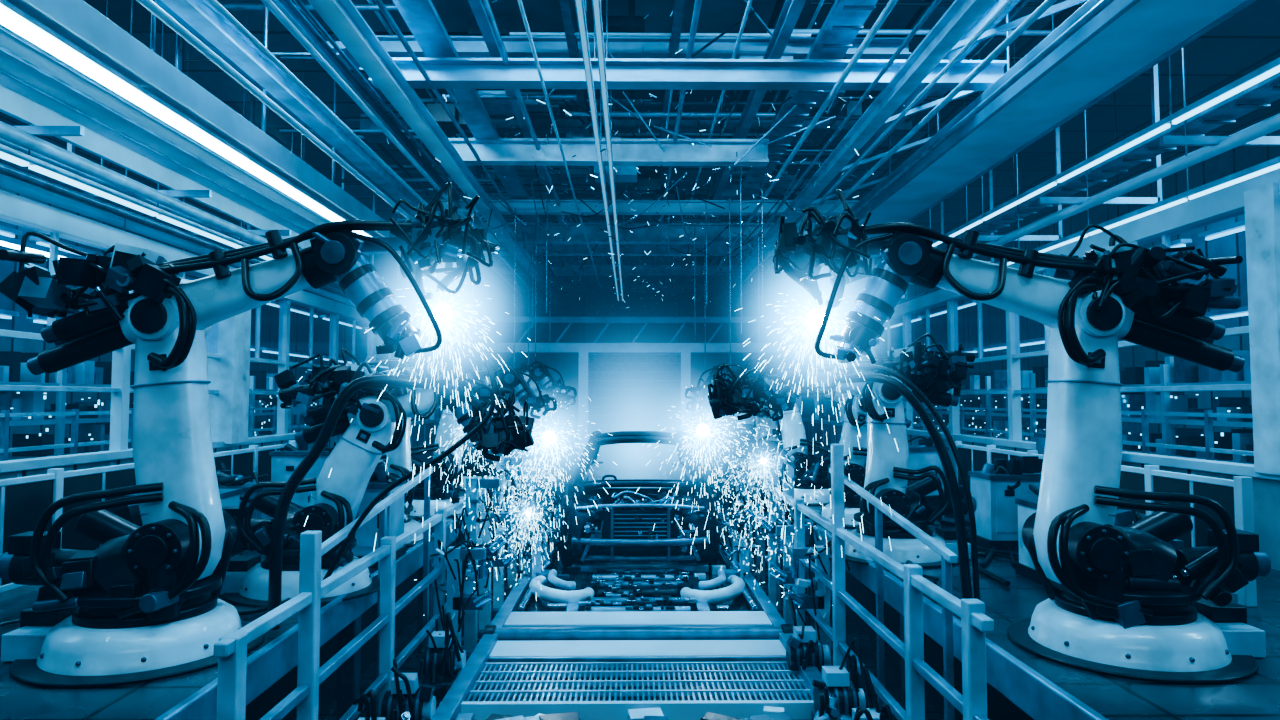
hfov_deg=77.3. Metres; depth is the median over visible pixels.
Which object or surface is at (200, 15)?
beam
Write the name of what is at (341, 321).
light
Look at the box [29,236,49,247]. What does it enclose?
light
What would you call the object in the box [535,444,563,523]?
fixture
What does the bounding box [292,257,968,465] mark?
wall
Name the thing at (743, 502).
fixture
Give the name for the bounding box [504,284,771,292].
cross beam
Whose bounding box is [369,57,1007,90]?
cross beam
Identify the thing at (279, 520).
hose
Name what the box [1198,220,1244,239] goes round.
light
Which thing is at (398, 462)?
robot
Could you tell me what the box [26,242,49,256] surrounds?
strip light
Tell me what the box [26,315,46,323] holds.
light
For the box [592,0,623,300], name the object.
pipe
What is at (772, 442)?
robot
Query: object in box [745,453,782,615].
fixture
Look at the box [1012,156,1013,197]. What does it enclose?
hanging rod
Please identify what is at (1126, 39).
soffit
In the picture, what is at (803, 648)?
motor
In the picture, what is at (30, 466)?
railing
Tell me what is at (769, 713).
metal plate
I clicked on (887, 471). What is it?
robot
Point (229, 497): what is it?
base cabinet
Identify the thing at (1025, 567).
base cabinet
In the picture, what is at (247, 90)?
rod
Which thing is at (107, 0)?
rod
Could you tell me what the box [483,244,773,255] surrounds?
cross beam
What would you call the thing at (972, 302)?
light
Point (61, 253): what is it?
strip light
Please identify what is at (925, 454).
base cabinet
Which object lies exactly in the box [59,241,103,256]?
light
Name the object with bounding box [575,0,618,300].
pipe
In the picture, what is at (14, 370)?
storage rack
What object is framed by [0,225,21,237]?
light
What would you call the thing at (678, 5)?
beam
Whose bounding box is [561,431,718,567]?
car
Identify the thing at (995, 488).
base cabinet
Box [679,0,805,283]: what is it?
beam
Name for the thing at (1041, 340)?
light
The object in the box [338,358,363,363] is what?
light
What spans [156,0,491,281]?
beam
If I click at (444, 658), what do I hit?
motor
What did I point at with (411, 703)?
motor
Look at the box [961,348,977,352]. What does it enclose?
light
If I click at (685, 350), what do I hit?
gantry
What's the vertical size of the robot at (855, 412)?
1.619 m
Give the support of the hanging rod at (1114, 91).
hanging from the ceiling at (1248, 40)
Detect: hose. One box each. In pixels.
[268,332,496,629]
[808,364,979,599]
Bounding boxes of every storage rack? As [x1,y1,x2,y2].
[0,351,322,459]
[903,350,1253,464]
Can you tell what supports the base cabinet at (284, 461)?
on the platform at (271, 675)
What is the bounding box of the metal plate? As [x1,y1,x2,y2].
[456,706,793,719]
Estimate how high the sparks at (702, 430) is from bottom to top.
2.467 m
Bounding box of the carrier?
[571,546,708,579]
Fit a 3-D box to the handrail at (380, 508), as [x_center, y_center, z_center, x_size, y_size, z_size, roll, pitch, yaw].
[-1.778,1.716,5.503,0.045,1.722,2.603,0,-3,-1]
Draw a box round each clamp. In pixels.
[522,494,562,579]
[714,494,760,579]
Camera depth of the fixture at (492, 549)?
7.17 m
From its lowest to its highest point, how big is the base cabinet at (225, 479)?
0.704 m
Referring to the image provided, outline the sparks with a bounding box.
[416,416,845,602]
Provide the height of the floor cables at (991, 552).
0.044 m
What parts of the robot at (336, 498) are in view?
arm, arm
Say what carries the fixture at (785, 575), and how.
on the floor
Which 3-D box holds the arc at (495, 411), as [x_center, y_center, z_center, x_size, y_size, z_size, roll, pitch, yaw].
[-1.610,0.906,7.348,1.274,1.738,1.110,0,-3,-1]
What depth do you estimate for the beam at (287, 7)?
9.00 m
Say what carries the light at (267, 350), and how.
hanging from the wall at (269, 324)
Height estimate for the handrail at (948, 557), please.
1.722 m
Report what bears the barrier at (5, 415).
on the floor
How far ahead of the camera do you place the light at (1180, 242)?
9.86 m
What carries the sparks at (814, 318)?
attached to the robot at (1123, 602)
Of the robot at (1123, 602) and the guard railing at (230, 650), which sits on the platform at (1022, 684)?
the robot at (1123, 602)
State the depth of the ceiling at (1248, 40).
13.03 m
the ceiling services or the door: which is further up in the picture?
the ceiling services
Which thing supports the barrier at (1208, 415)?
on the floor
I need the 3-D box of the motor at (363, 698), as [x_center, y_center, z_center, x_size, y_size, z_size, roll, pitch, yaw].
[-1.375,2.098,4.150,0.339,0.824,0.373,0,-3,-1]
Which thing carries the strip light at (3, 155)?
hanging from the ceiling at (1248, 40)
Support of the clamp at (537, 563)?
on the conveyor
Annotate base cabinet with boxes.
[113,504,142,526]
[125,468,242,556]
[217,462,282,549]
[269,442,335,507]
[352,460,405,566]
[908,436,948,504]
[968,456,1042,550]
[1015,484,1042,584]
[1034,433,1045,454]
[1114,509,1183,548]
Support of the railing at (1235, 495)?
on the platform at (1022, 684)
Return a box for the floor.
[318,466,943,719]
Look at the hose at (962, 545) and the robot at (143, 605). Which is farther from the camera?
the hose at (962, 545)
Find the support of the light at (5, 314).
hanging from the wall at (269, 324)
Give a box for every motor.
[353,689,397,719]
[381,658,435,719]
[419,612,465,708]
[785,595,829,688]
[811,637,865,719]
[840,665,893,719]
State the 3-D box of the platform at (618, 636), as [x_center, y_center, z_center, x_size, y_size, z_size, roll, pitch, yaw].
[-0.011,2.416,6.668,2.560,0.400,1.360,0,-3,-1]
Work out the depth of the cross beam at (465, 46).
9.77 m
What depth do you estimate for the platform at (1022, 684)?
4.12 m
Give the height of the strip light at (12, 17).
0.120 m
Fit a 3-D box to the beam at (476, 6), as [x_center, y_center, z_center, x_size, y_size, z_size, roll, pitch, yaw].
[-1.644,-3.210,13.911,0.120,0.200,24.500,0,-3,-1]
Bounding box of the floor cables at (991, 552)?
[0,514,1018,625]
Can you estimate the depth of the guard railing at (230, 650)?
3.87 m
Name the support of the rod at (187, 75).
hanging from the ceiling at (1248, 40)
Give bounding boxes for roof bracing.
[14,0,1279,330]
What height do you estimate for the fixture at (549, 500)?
1.373 m
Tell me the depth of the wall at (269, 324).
16.70 m
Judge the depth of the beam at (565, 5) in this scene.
9.44 m
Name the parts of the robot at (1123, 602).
arm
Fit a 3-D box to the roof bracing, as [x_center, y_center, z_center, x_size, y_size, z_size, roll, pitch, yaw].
[-0.297,-2.847,14.157,11.750,2.900,23.050,0,-3,-1]
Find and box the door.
[589,353,680,470]
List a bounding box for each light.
[0,0,376,237]
[0,14,303,259]
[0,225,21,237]
[0,235,20,249]
[0,309,18,318]
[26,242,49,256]
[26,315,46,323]
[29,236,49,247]
[58,250,86,259]
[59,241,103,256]
[260,347,277,353]
[266,301,278,307]
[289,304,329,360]
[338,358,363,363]
[339,318,367,347]
[883,318,901,331]
[911,307,946,322]
[927,5,1279,246]
[958,300,976,309]
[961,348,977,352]
[964,2,1279,264]
[983,343,1005,350]
[1020,337,1044,346]
[1170,239,1191,247]
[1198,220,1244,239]
[1202,306,1247,319]
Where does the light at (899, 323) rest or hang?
hanging from the ceiling at (1248, 40)
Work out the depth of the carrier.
9.34 m
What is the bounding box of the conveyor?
[431,465,851,719]
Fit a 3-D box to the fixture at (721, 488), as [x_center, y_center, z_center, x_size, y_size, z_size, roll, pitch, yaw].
[1.393,2.283,11.904,0.554,1.228,0.324,0,-3,-1]
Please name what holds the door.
on the floor
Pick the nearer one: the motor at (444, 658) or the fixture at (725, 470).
the motor at (444, 658)
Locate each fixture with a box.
[430,539,492,645]
[451,465,506,661]
[463,498,517,638]
[482,457,527,615]
[504,467,538,593]
[514,464,547,574]
[523,463,555,556]
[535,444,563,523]
[708,452,736,508]
[719,472,743,525]
[724,479,754,574]
[734,468,767,592]
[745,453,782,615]
[756,448,808,628]
[770,521,821,625]
[784,539,850,665]
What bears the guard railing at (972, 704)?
on the floor
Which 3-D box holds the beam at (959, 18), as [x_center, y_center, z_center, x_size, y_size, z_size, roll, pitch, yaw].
[2.606,-2.509,13.921,0.160,0.200,24.500,0,-3,-1]
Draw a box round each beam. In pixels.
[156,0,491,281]
[161,0,525,304]
[271,0,537,294]
[307,0,560,304]
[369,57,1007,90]
[376,35,911,59]
[396,115,913,133]
[440,199,859,214]
[448,138,768,165]
[462,222,813,243]
[468,0,587,283]
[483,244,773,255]
[483,265,787,275]
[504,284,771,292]
[559,0,610,264]
[646,0,684,259]
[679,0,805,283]
[713,0,995,304]
[736,0,1020,288]
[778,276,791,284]
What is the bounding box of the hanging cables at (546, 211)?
[465,157,816,372]
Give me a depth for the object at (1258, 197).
6.46 m
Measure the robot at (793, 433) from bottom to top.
1.626 m
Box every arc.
[300,274,682,573]
[431,411,527,533]
[496,497,565,600]
[501,394,616,559]
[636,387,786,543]
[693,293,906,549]
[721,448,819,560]
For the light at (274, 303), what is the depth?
16.02 m
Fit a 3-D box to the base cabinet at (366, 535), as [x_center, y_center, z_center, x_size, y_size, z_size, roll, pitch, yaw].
[-2.067,1.165,6.218,0.432,0.792,0.460,0,-3,-1]
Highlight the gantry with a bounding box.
[477,316,805,477]
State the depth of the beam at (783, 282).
25.52 m
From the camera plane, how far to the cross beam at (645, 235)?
16.32 m
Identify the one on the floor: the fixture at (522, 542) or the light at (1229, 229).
the fixture at (522, 542)
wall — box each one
[0,187,291,452]
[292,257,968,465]
[967,129,1279,435]
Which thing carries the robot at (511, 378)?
on the platform at (271, 675)
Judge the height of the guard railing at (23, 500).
0.780 m
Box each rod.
[106,0,107,17]
[130,0,132,34]
[187,43,188,75]
[246,90,247,118]
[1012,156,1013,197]
[1114,91,1116,143]
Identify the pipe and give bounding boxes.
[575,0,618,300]
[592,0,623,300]
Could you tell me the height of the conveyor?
0.369 m
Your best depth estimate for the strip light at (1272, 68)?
7.23 m
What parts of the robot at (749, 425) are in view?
arm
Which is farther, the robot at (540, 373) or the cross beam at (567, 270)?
the cross beam at (567, 270)
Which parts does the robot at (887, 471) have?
arm, arm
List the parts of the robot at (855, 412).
arm, arm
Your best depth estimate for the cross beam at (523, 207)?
14.33 m
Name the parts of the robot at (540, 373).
arm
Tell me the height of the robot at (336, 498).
1.590 m
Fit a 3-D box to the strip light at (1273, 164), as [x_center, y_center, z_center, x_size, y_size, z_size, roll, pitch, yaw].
[5.016,-3.006,8.213,0.063,3.175,8.014,0,-3,-1]
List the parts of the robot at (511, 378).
arm, arm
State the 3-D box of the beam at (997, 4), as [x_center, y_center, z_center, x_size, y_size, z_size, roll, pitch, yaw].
[3.206,-2.908,13.947,0.120,0.200,24.500,0,-3,-1]
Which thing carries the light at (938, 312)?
hanging from the ceiling at (1248, 40)
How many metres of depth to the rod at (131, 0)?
8.63 m
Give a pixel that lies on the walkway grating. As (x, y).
(595, 699)
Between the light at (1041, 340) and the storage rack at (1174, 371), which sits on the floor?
the storage rack at (1174, 371)
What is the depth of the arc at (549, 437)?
8.91 m
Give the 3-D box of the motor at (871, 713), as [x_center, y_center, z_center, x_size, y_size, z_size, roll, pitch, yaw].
[1.237,2.097,4.276,0.334,0.837,0.377,0,-3,-1]
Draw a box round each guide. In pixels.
[529,569,597,603]
[677,569,744,603]
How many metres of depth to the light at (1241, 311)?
9.07 m
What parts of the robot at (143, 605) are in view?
arm, arm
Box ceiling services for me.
[183,0,1084,312]
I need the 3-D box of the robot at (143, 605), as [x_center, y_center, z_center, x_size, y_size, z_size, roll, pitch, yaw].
[-1.938,0.270,4.072,2.424,2.368,1.076,0,-3,-1]
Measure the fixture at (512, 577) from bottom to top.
1.509 m
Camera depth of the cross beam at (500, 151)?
11.13 m
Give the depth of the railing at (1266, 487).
6.79 m
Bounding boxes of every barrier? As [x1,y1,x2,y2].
[0,406,424,460]
[819,403,1253,459]
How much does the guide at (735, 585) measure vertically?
0.245 m
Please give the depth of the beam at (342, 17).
8.58 m
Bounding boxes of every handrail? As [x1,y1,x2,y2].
[322,468,432,716]
[829,467,957,719]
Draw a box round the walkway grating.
[440,661,814,719]
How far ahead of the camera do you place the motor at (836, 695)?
4.95 m
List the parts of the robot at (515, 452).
arm, arm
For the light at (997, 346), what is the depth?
14.89 m
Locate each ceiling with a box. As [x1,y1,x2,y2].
[0,0,1279,257]
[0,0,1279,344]
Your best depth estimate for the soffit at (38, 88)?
7.27 m
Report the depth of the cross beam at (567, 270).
21.62 m
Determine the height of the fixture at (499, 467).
1.679 m
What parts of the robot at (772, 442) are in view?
arm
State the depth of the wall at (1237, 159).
17.42 m
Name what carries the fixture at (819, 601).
on the floor
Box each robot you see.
[0,182,500,687]
[220,348,534,606]
[308,349,515,547]
[409,365,556,518]
[460,361,576,490]
[475,380,575,467]
[685,363,817,485]
[686,376,782,468]
[691,385,830,505]
[708,334,975,567]
[759,364,913,527]
[772,189,1270,683]
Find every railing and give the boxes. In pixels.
[0,419,439,479]
[0,440,296,592]
[213,488,490,719]
[763,444,993,719]
[802,418,1279,570]
[954,441,1256,606]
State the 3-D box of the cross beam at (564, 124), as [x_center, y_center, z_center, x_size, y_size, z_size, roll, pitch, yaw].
[0.118,-3.766,12.806,8.500,0.200,0.220,0,-3,-1]
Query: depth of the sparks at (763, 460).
7.85 m
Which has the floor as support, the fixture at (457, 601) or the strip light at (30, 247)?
the fixture at (457, 601)
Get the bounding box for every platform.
[0,437,577,719]
[484,611,792,680]
[691,437,1279,719]
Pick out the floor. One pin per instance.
(868, 649)
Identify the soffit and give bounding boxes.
[0,0,388,248]
[839,0,1255,239]
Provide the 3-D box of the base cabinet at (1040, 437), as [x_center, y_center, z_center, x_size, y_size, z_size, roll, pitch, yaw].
[4.218,1.098,7.772,0.540,1.082,0.495,0,-3,-1]
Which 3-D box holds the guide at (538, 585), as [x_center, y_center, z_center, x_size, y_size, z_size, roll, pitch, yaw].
[-0.901,2.394,8.293,0.659,0.245,1.117,3,-4,-43]
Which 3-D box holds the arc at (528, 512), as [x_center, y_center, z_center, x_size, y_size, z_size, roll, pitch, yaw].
[-1.294,1.970,8.185,1.259,1.717,0.900,-2,-3,28]
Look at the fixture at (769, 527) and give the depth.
7.90 m
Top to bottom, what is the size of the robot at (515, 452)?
1.715 m
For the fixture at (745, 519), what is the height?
1.480 m
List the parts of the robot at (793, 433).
arm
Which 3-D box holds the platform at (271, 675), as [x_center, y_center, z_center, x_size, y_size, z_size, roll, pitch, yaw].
[-3.583,2.410,12.859,3.305,1.070,28.000,0,-3,-1]
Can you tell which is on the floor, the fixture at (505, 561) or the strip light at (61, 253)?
the fixture at (505, 561)
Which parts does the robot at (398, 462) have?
arm, arm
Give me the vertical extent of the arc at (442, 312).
2.047 m
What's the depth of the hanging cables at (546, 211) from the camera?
13.82 m

